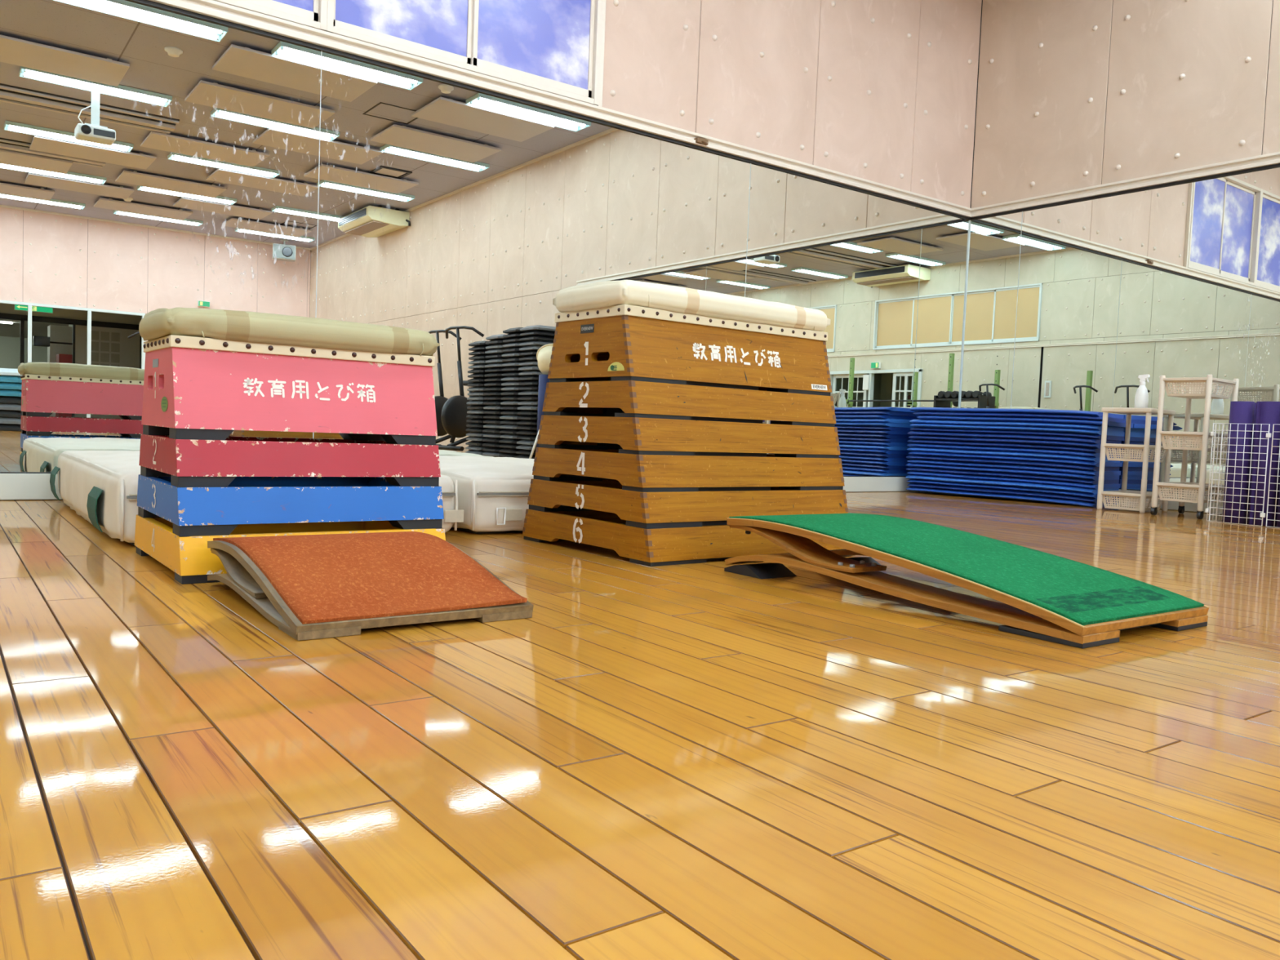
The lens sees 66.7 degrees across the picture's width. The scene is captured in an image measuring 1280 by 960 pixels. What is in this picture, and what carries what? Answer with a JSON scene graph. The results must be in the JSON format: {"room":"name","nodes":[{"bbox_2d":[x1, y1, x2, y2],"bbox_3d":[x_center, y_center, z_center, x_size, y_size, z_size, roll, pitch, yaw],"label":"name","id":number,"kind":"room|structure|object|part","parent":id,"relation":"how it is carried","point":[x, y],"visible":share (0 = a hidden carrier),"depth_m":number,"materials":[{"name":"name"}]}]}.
{"room":"school gymnasium","nodes":[
{"label":"school gymnasium","id":0,"kind":"room"},
{"bbox_2d":[0,491,1279,959],"bbox_3d":[3.002,0.602,-1.632,9.050,0.080,14.850,0,4,-36],"label":"floor","id":1,"kind":"structure","parent":0,"point":[703,761],"depth_m":1.04,"materials":[{"name":"brown wood"}]},
{"bbox_2d":[49,450,463,546],"bbox_3d":[-1.382,0.028,3.336,0.986,0.220,1.501,0,4,-36],"label":"mat","id":2,"kind":"object","parent":1,"relation":"on","point":[101,486],"visible":0.37,"depth_m":2.85,"materials":[{"name":"beige fabric"}]},
{"bbox_3d":[-2.127,0.011,3.535,0.020,0.114,0.140,0,4,-36],"label":"handle","id":3,"kind":"part","parent":2,"relation":"part of","materials":[{"name":"green fabric"}]},
{"bbox_3d":[-1.510,0.080,2.694,0.020,0.114,0.164,0,4,-36],"label":"handle","id":4,"kind":"part","parent":2,"relation":"part of","materials":[{"name":"green fabric"}]},
{"bbox_2d":[134,307,445,584],"bbox_3d":[-0.853,-0.097,2.377,0.645,0.591,0.532,0,4,-37],"label":"box","id":5,"kind":"object","parent":1,"relation":"on","point":[211,374],"visible":1,"depth_m":2.21,"materials":[{"name":"multicoloured paint"}]},
{"bbox_3d":[-1.101,-0.265,2.209,0.001,0.019,0.064,0,4,-37],"label":"plate","id":6,"kind":"part","parent":5,"relation":"part of","materials":[{"name":"grey metal"}]},
{"bbox_3d":[-1.041,-0.166,2.129,0.001,0.034,0.072,0,4,-37],"label":"plate","id":7,"kind":"part","parent":5,"relation":"part of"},
{"bbox_2d":[207,531,533,640],"bbox_3d":[-0.544,0.182,1.901,0.434,0.108,0.582,0,4,-37],"label":"springboard","id":8,"kind":"object","parent":1,"relation":"on","point":[309,587],"visible":1,"depth_m":1.78,"materials":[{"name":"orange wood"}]},
{"bbox_3d":[-0.750,0.176,1.902,0.095,0.052,0.322,0,4,-37],"label":"spring plate","id":9,"kind":"part","parent":8,"relation":"part of","materials":[{"name":"grey wood"}]},
{"bbox_3d":[-0.676,0.218,1.804,0.103,0.032,0.582,0,4,-37],"label":"rail","id":10,"kind":"part","parent":8,"relation":"part of","materials":[{"name":"grey wood"}]},
{"bbox_3d":[-0.415,0.218,2.001,0.103,0.032,0.582,0,4,-37],"label":"rail","id":11,"kind":"part","parent":8,"relation":"part of","materials":[{"name":"grey wood"}]},
{"bbox_2d":[439,455,533,533],"bbox_3d":[-0.576,0.028,3.925,0.994,0.218,1.510,0,4,-36],"label":"mat","id":12,"kind":"object","parent":1,"relation":"on","point":[493,492],"visible":0.28,"depth_m":3.13,"materials":[{"name":"beige fabric"}]},
{"bbox_2d":[522,280,848,566],"bbox_3d":[0.163,-0.180,3.012,0.856,0.771,0.638,0,4,-38],"label":"box","id":13,"kind":"object","parent":1,"relation":"on","point":[674,388],"visible":1,"depth_m":2.77,"materials":[{"name":"brown wood"}]},
{"bbox_3d":[-0.149,-0.428,2.750,0.001,0.024,0.066,0,4,-38],"label":"plate","id":14,"kind":"part","parent":13,"relation":"part of","materials":[{"name":"black metal"}]},
{"bbox_2d":[610,364,617,370],"bbox_3d":[-0.072,-0.306,2.652,0.001,0.015,0.031,0,4,-38],"label":"print","id":15,"kind":"object","parent":13,"relation":"on","point":[612,367],"depth_m":2.65},
{"bbox_3d":[-0.065,-0.309,2.644,0.001,0.024,0.076,0,4,-38],"label":"plate","id":16,"kind":"part","parent":13,"relation":"part of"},
{"bbox_3d":[0.565,-0.292,3.062,0.073,0.016,0.004,0,4,-38],"label":"plate","id":17,"kind":"part","parent":13,"relation":"part of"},
{"bbox_2d":[724,513,1208,648],"bbox_3d":[0.692,0.193,2.244,0.470,0.147,0.972,0,4,-36],"label":"springboard","id":18,"kind":"object","parent":1,"relation":"on","point":[1050,597],"visible":1,"depth_m":2.06,"materials":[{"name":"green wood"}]},
{"bbox_3d":[0.397,0.159,2.362,0.115,0.067,0.421,0,4,-36],"label":"spring plate","id":19,"kind":"part","parent":18,"relation":"part of","materials":[{"name":"orange wood"}]},
{"bbox_3d":[0.551,0.232,2.147,0.123,0.053,0.972,0,4,-36],"label":"rail","id":20,"kind":"part","parent":18,"relation":"part of","materials":[{"name":"orange wood"}]},
{"bbox_3d":[0.830,0.233,2.346,0.123,0.053,0.972,0,4,-36],"label":"rail","id":21,"kind":"part","parent":18,"relation":"part of","materials":[{"name":"orange wood"}]},
{"bbox_2d":[906,486,1116,507],"bbox_3d":[2.381,0.102,6.286,1.205,0.041,0.470,5,4,44],"label":"exercise mat","id":22,"kind":"object","parent":1,"relation":"on","point":[910,488],"visible":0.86,"depth_m":6.07,"materials":[{"name":"blue plastic"}]},
{"bbox_2d":[906,483,1119,502],"bbox_3d":[2.387,0.075,6.284,1.205,0.041,0.470,5,4,44],"label":"exercise mat","id":23,"kind":"object","parent":22,"relation":"on","point":[914,485],"visible":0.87,"depth_m":6.08,"materials":[{"name":"blue plastic"}]},
{"bbox_2d":[906,479,1108,498],"bbox_3d":[2.387,0.049,6.282,1.205,0.041,0.470,5,4,44],"label":"exercise mat","id":24,"kind":"object","parent":23,"relation":"on","point":[911,481],"visible":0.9,"depth_m":6.09,"materials":[{"name":"blue plastic"}]},
{"bbox_2d":[905,475,1119,493],"bbox_3d":[2.375,0.021,6.280,1.205,0.041,0.470,5,4,44],"label":"exercise mat","id":25,"kind":"object","parent":24,"relation":"on","point":[909,477],"visible":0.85,"depth_m":6.05,"materials":[{"name":"blue plastic"}]},
{"bbox_2d":[906,471,1120,489],"bbox_3d":[2.387,-0.005,6.285,1.205,0.041,0.470,5,4,44],"label":"exercise mat","id":26,"kind":"object","parent":25,"relation":"on","point":[911,473],"visible":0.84,"depth_m":6.05,"materials":[{"name":"blue plastic"}]},
{"bbox_2d":[906,466,1119,484],"bbox_3d":[2.380,-0.033,6.291,1.205,0.041,0.470,5,4,44],"label":"exercise mat","id":27,"kind":"object","parent":26,"relation":"on","point":[909,468],"visible":0.81,"depth_m":6.05,"materials":[{"name":"blue plastic"}]},
{"bbox_2d":[905,462,1119,479],"bbox_3d":[2.379,-0.059,6.283,1.205,0.041,0.470,5,4,44],"label":"exercise mat","id":28,"kind":"object","parent":27,"relation":"on","point":[909,464],"visible":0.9,"depth_m":6.04,"materials":[{"name":"blue plastic"}]},
{"bbox_2d":[906,458,1120,475],"bbox_3d":[2.385,-0.086,6.278,1.205,0.041,0.470,5,4,44],"label":"exercise mat","id":29,"kind":"object","parent":28,"relation":"on","point":[911,460],"visible":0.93,"depth_m":6.04,"materials":[{"name":"blue plastic"}]},
{"bbox_2d":[906,454,1119,471],"bbox_3d":[2.376,-0.113,6.276,1.205,0.041,0.470,5,4,44],"label":"exercise mat","id":30,"kind":"object","parent":29,"relation":"on","point":[910,456],"visible":0.91,"depth_m":6.03,"materials":[{"name":"blue plastic"}]},
{"bbox_2d":[907,451,1122,466],"bbox_3d":[2.390,-0.139,6.268,1.205,0.041,0.470,5,4,44],"label":"exercise mat","id":31,"kind":"object","parent":30,"relation":"on","point":[913,453],"visible":0.93,"depth_m":6.03,"materials":[{"name":"blue plastic"}]},
{"bbox_2d":[906,447,1119,462],"bbox_3d":[2.385,-0.167,6.282,1.205,0.041,0.470,5,4,44],"label":"exercise mat","id":32,"kind":"object","parent":31,"relation":"on","point":[911,449],"visible":0.88,"depth_m":6.06,"materials":[{"name":"blue plastic"}]},
{"bbox_2d":[906,443,1119,457],"bbox_3d":[2.386,-0.193,6.281,1.205,0.041,0.470,5,4,44],"label":"exercise mat","id":33,"kind":"object","parent":32,"relation":"on","point":[911,445],"visible":0.91,"depth_m":6.06,"materials":[{"name":"blue plastic"}]},
{"bbox_2d":[906,439,1119,453],"bbox_3d":[2.385,-0.220,6.278,1.205,0.041,0.470,5,4,44],"label":"exercise mat","id":34,"kind":"object","parent":33,"relation":"on","point":[911,441],"visible":0.94,"depth_m":6.06,"materials":[{"name":"blue plastic"}]},
{"bbox_2d":[908,435,1116,448],"bbox_3d":[2.391,-0.246,6.260,1.205,0.041,0.470,5,4,44],"label":"exercise mat","id":35,"kind":"object","parent":34,"relation":"on","point":[912,437],"visible":0.9,"depth_m":6.06,"materials":[{"name":"blue plastic"}]},
{"bbox_2d":[906,431,1121,444],"bbox_3d":[2.384,-0.273,6.270,1.205,0.041,0.470,5,4,44],"label":"exercise mat","id":36,"kind":"object","parent":35,"relation":"on","point":[911,433],"visible":0.92,"depth_m":6.04,"materials":[{"name":"blue plastic"}]},
{"bbox_2d":[910,426,1124,440],"bbox_3d":[2.402,-0.299,6.267,1.205,0.041,0.470,5,4,44],"label":"exercise mat","id":37,"kind":"object","parent":36,"relation":"on","point":[914,428],"visible":0.91,"depth_m":6.03,"materials":[{"name":"blue plastic"}]},
{"bbox_2d":[910,422,1124,436],"bbox_3d":[2.398,-0.326,6.257,1.205,0.041,0.470,5,4,44],"label":"exercise mat","id":38,"kind":"object","parent":37,"relation":"on","point":[916,424],"visible":0.91,"depth_m":6.01,"materials":[{"name":"blue plastic"}]},
{"bbox_2d":[909,419,1124,431],"bbox_3d":[2.397,-0.353,6.262,1.205,0.041,0.470,5,4,44],"label":"exercise mat","id":39,"kind":"object","parent":38,"relation":"on","point":[922,421],"visible":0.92,"depth_m":6.01,"materials":[{"name":"blue plastic"}]},
{"bbox_2d":[916,415,1133,427],"bbox_3d":[2.433,-0.376,6.221,1.205,0.041,0.470,5,4,44],"label":"exercise mat","id":40,"kind":"object","parent":39,"relation":"on","point":[1090,422],"visible":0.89,"depth_m":5.99,"materials":[{"name":"blue plastic"}]},
{"bbox_2d":[912,411,1125,422],"bbox_3d":[2.414,-0.405,6.248,1.205,0.041,0.470,5,4,44],"label":"exercise mat","id":41,"kind":"object","parent":40,"relation":"on","point":[917,413],"visible":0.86,"depth_m":6.01,"materials":[{"name":"blue plastic"}]},
{"bbox_2d":[909,407,1124,418],"bbox_3d":[2.399,-0.434,6.267,1.205,0.041,0.470,5,4,44],"label":"exercise mat","id":42,"kind":"object","parent":41,"relation":"on","point":[913,409],"visible":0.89,"depth_m":6.03,"materials":[{"name":"blue plastic"}]},
{"bbox_2d":[1097,407,1175,513],"bbox_3d":[2.847,-0.116,5.589,0.368,0.583,0.270,0,4,-42],"label":"rack","id":43,"kind":"object","parent":1,"relation":"on","point":[1133,496],"visible":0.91,"depth_m":5.54,"materials":[{"name":"beige plastic"}]},
{"bbox_3d":[2.646,-0.112,5.564,0.029,0.563,0.028,0,4,-42],"label":"post","id":44,"kind":"part","parent":43,"relation":"part of","materials":[{"name":"beige plastic"}]},
{"bbox_3d":[2.891,-0.115,5.786,0.029,0.563,0.028,0,4,-42],"label":"post","id":45,"kind":"part","parent":43,"relation":"part of","materials":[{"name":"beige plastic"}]},
{"bbox_2d":[1100,490,1165,511],"bbox_3d":[2.838,0.118,5.601,0.378,0.096,0.280,0,4,-36],"label":"basket","id":46,"kind":"object","parent":43,"relation":"on","point":[1133,496],"depth_m":5.52,"materials":[{"name":"beige plastic"}]},
{"bbox_2d":[1103,443,1168,462],"bbox_3d":[2.849,-0.155,5.587,0.378,0.096,0.280,0,4,-36],"label":"basket","id":47,"kind":"object","parent":43,"relation":"on","point":[1137,449],"depth_m":5.50,"materials":[{"name":"beige plastic"}]},
{"bbox_2d":[1101,407,1175,414],"bbox_3d":[2.858,-0.394,5.574,0.368,0.026,0.270,0,4,-42],"label":"tray","id":48,"kind":"object","parent":43,"relation":"on","point":[1127,411],"depth_m":5.48,"materials":[{"name":"beige plastic"}]},
{"bbox_2d":[1134,374,1150,408],"bbox_3d":[2.824,-0.498,5.468,0.069,0.190,0.070,0,4,-36],"label":"spray bottle","id":49,"kind":"object","parent":43,"relation":"on","point":[1141,398],"visible":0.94,"depth_m":5.45,"materials":[{"name":"plastic"}]},
{"bbox_3d":[2.803,-0.097,5.392,0.029,0.563,0.028,0,4,-42],"label":"post","id":50,"kind":"part","parent":43,"relation":"part of","materials":[{"name":"beige plastic"}]},
{"bbox_3d":[3.048,-0.099,5.614,0.029,0.563,0.028,0,4,-42],"label":"post","id":51,"kind":"part","parent":43,"relation":"part of","materials":[{"name":"beige plastic"}]},
{"bbox_2d":[1150,374,1239,519],"bbox_3d":[3.006,-0.179,5.268,0.388,0.754,0.261,0,4,-39],"label":"rack","id":52,"kind":"object","parent":1,"relation":"on","point":[1190,384],"visible":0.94,"depth_m":5.21,"materials":[{"name":"beige plastic"}]},
{"bbox_3d":[2.799,-0.207,5.250,0.029,0.713,0.028,0,4,-39],"label":"post","id":53,"kind":"part","parent":52,"relation":"part of","materials":[{"name":"beige plastic"}]},
{"bbox_3d":[3.069,-0.208,5.466,0.029,0.713,0.028,0,4,-39],"label":"post","id":54,"kind":"part","parent":52,"relation":"part of","materials":[{"name":"beige plastic"}]},
{"bbox_2d":[1155,481,1223,502],"bbox_3d":[2.996,0.067,5.281,0.381,0.096,0.261,0,4,-36],"label":"basket","id":55,"kind":"object","parent":52,"relation":"on","point":[1183,487],"depth_m":5.19,"materials":[{"name":"beige plastic"}]},
{"bbox_2d":[1159,431,1227,451],"bbox_3d":[3.007,-0.209,5.267,0.381,0.096,0.261,0,4,-36],"label":"basket","id":56,"kind":"object","parent":52,"relation":"on","point":[1188,436],"depth_m":5.18,"materials":[{"name":"beige plastic"}]},
{"bbox_2d":[1162,377,1236,399],"bbox_3d":[3.018,-0.494,5.252,0.381,0.096,0.261,0,4,-36],"label":"basket","id":57,"kind":"object","parent":52,"relation":"on","point":[1190,384],"depth_m":5.18,"materials":[{"name":"beige plastic"}]},
{"bbox_3d":[2.945,-0.192,5.068,0.029,0.713,0.028,0,4,-39],"label":"post","id":58,"kind":"part","parent":52,"relation":"part of","materials":[{"name":"beige plastic"}]},
{"bbox_3d":[3.215,-0.193,5.285,0.029,0.713,0.028,0,4,-39],"label":"post","id":59,"kind":"part","parent":52,"relation":"part of","materials":[{"name":"beige plastic"}]},
{"bbox_2d":[1204,422,1229,520],"bbox_3d":[3.081,-0.040,5.080,0.467,0.500,0.016,0,4,-36],"label":"panel","id":60,"kind":"object","parent":1,"relation":"on","point":[1212,433],"visible":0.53,"depth_m":4.99,"materials":[{"name":"white paint"}]},
{"bbox_2d":[1222,400,1254,523],"bbox_3d":[3.032,-0.091,4.936,0.110,0.612,0.114,0,4,-36],"label":"rolled mat","id":61,"kind":"object","parent":1,"relation":"on","point":[1242,413],"visible":0.92,"depth_m":4.89,"materials":[{"name":"purple plastic"}]},
{"bbox_2d":[1208,422,1271,526],"bbox_3d":[2.979,-0.031,4.833,0.016,0.499,0.252,0,4,-38],"label":"panel","id":62,"kind":"object","parent":1,"relation":"on","point":[1268,434],"visible":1,"depth_m":4.83,"materials":[{"name":"white paint"}]},
{"bbox_2d":[1246,402,1256,522],"bbox_3d":[3.149,-0.090,5.017,0.110,0.612,0.114,1,3,-28],"label":"rolled mat","id":63,"kind":"object","parent":1,"relation":"on","point":[1255,410],"visible":0.06,"depth_m":4.96,"materials":[{"name":"purple plastic"}]},
{"bbox_2d":[1248,401,1279,525],"bbox_3d":[3.112,-0.083,4.837,0.114,0.612,0.110,1,3,-15],"label":"rolled mat","id":64,"kind":"object","parent":1,"relation":"on","point":[1267,412],"visible":0.86,"depth_m":4.80,"materials":[{"name":"purple plastic"}]},
{"bbox_2d":[1265,424,1279,528],"bbox_3d":[3.141,-0.014,4.630,0.016,0.499,0.257,0,4,-37],"label":"panel","id":65,"kind":"object","parent":1,"relation":"on","point":[1273,438],"visible":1,"depth_m":4.72,"materials":[{"name":"white paint"}]},
{"bbox_2d":[1275,462,1279,524],"bbox_3d":[3.226,-0.082,4.910,0.114,0.612,0.110,2,3,5],"label":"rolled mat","id":66,"kind":"object","parent":1,"relation":"on","point":[1278,485],"visible":0.06,"depth_m":4.87,"materials":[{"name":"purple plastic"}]},
{"bbox_2d":[1276,485,1279,527],"bbox_3d":[3.179,-0.074,4.722,0.110,0.612,0.114,3,3,18],"label":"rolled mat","id":67,"kind":"object","parent":1,"relation":"on","point":[1278,508],"visible":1,"depth_m":4.75,"materials":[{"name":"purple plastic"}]},
{"bbox_2d":[602,0,982,208],"bbox_3d":[-1.340,-1.714,4.290,9.050,3.580,0.134,0,4,-36],"label":"wall","id":68,"kind":"structure","parent":0,"point":[882,91],"depth_m":5.95,"materials":[{"name":"beige paint"}]},
{"bbox_2d":[0,0,321,471],"bbox_3d":[-2.412,-0.940,3.501,2.487,1.824,0.003,0,4,-36],"label":"wall mirror","id":69,"kind":"object","parent":68,"relation":"attached to","point":[152,158],"visible":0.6,"depth_m":3.79,"materials":[{"name":"clear glass"}]},
{"bbox_2d":[213,0,327,31],"bbox_3d":[-1.920,-2.399,3.771,1.400,0.944,0.114,0,4,-36],"label":"window","id":70,"kind":"structure","parent":68,"relation":"in","point":[310,13],"depth_m":4.10,"materials":[{"name":"white metal"}]},
{"bbox_3d":[-1.641,-2.397,3.959,0.678,0.891,0.036,0,4,-36],"label":"sash","id":71,"kind":"part","parent":70,"relation":"part of","materials":[{"name":"white metal"}]},
{"bbox_3d":[-1.636,-2.405,3.952,0.634,0.819,0.004,0,4,-36],"label":"pane","id":72,"kind":"part","parent":70,"relation":"part of","materials":[{"name":"glass"}]},
{"bbox_2d":[326,0,602,105],"bbox_3d":[-0.791,-2.398,4.599,1.400,0.944,0.114,0,4,-36],"label":"window","id":73,"kind":"structure","parent":68,"relation":"in","point":[553,46],"depth_m":4.67,"materials":[{"name":"clear glass"}]},
{"bbox_3d":[-1.060,-2.406,4.397,0.634,0.819,0.004,0,4,-36],"label":"pane","id":74,"kind":"part","parent":73,"relation":"part of","materials":[{"name":"clear glass"}]},
{"bbox_3d":[-1.065,-2.397,4.404,0.678,0.891,0.036,0,4,-36],"label":"sash","id":75,"kind":"part","parent":73,"relation":"part of","materials":[{"name":"white metal"}]},
{"bbox_3d":[-0.512,-2.396,4.787,0.678,0.891,0.036,0,4,-36],"label":"sash","id":76,"kind":"part","parent":73,"relation":"part of","materials":[{"name":"white metal"}]},
{"bbox_3d":[-0.507,-2.404,4.780,0.634,0.819,0.004,0,4,-36],"label":"pane","id":77,"kind":"part","parent":73,"relation":"part of","materials":[{"name":"clear glass"}]},
{"bbox_2d":[313,51,751,458],"bbox_3d":[-0.399,-0.938,4.978,2.499,1.824,0.003,0,4,-36],"label":"wall mirror","id":78,"kind":"object","parent":68,"relation":"attached to","point":[458,215],"visible":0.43,"depth_m":4.73,"materials":[{"name":"clear glass"}]},
{"bbox_2d":[148,0,971,217],"bbox_3d":[-1.296,-1.893,4.220,9.038,0.059,0.034,0,4,-36],"label":"trim","id":79,"kind":"structure","parent":68,"relation":"attached to","point":[211,8],"depth_m":4.72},
{"bbox_2d":[597,0,605,106],"bbox_3d":[-0.182,-2.693,4.974,0.025,1.547,0.030,0,4,-36],"label":"trim","id":80,"kind":"structure","parent":68,"relation":"attached to","point":[603,12],"depth_m":4.99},
{"bbox_2d":[0,471,1220,499],"bbox_3d":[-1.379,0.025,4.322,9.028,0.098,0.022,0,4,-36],"label":"baseboard","id":81,"kind":"structure","parent":68,"relation":"attached to","point":[12,486],"depth_m":3.67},
{"bbox_2d":[312,50,1022,438],"bbox_3d":[0.303,-0.844,3.696,7.101,1.824,2.901,0,4,-36],"label":"trim","id":82,"kind":"structure","parent":68,"relation":"attached to","point":[322,51],"depth_m":6.60,"materials":[{"name":"metal"}]},
{"bbox_2d":[693,137,708,145],"bbox_3d":[0.345,-1.881,5.400,0.080,0.028,0.050,0,4,-36],"label":"clip","id":83,"kind":"object","parent":68,"relation":"attached to","point":[700,140],"visible":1,"depth_m":5.39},
{"bbox_2d":[128,0,1279,220],"bbox_3d":[0.214,-1.688,2.171,9.050,0.016,5.140,0,4,-36],"label":"trim","id":84,"kind":"structure","parent":68,"relation":"attached to","point":[148,2],"depth_m":5.06,"materials":[{"name":"metal"}]},
{"bbox_2d":[745,163,968,475],"bbox_3d":[1.458,-0.937,6.340,2.102,1.824,0.003,0,4,-36],"label":"wall mirror","id":85,"kind":"object","parent":68,"relation":"attached to","point":[889,276],"visible":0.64,"depth_m":6.37,"materials":[{"name":"clear glass"}]},
{"bbox_2d":[970,0,1279,511],"bbox_3d":[6.765,-1.221,0.980,0.134,3.580,14.850,0,4,-36],"label":"wall","id":86,"kind":"structure","parent":0,"point":[1072,95],"depth_m":6.06,"materials":[{"name":"beige paint"}]},
{"bbox_2d":[960,211,1022,442],"bbox_3d":[2.433,-0.922,6.796,0.003,1.824,0.408,0,4,-36],"label":"wall mirror","id":87,"kind":"object","parent":86,"relation":"attached to","point":[994,243],"visible":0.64,"depth_m":6.77,"materials":[{"name":"clear glass"}]},
{"bbox_2d":[970,151,1279,217],"bbox_3d":[3.860,-1.721,4.823,0.034,0.059,5.148,0,4,-36],"label":"trim","id":88,"kind":"structure","parent":86,"relation":"attached to","point":[1273,158],"depth_m":5.94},
{"bbox_2d":[1011,166,1279,494],"bbox_3d":[3.288,-0.828,5.631,0.003,1.824,2.483,0,4,-36],"label":"wall mirror","id":89,"kind":"object","parent":86,"relation":"attached to","point":[1182,280],"visible":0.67,"depth_m":5.87,"materials":[{"name":"clear glass"}]},
{"bbox_2d":[1118,488,1222,513],"bbox_3d":[3.780,0.196,4.940,0.022,0.098,5.140,0,4,-36],"label":"baseboard","id":90,"kind":"structure","parent":86,"relation":"attached to","point":[1174,505],"depth_m":5.69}
]}

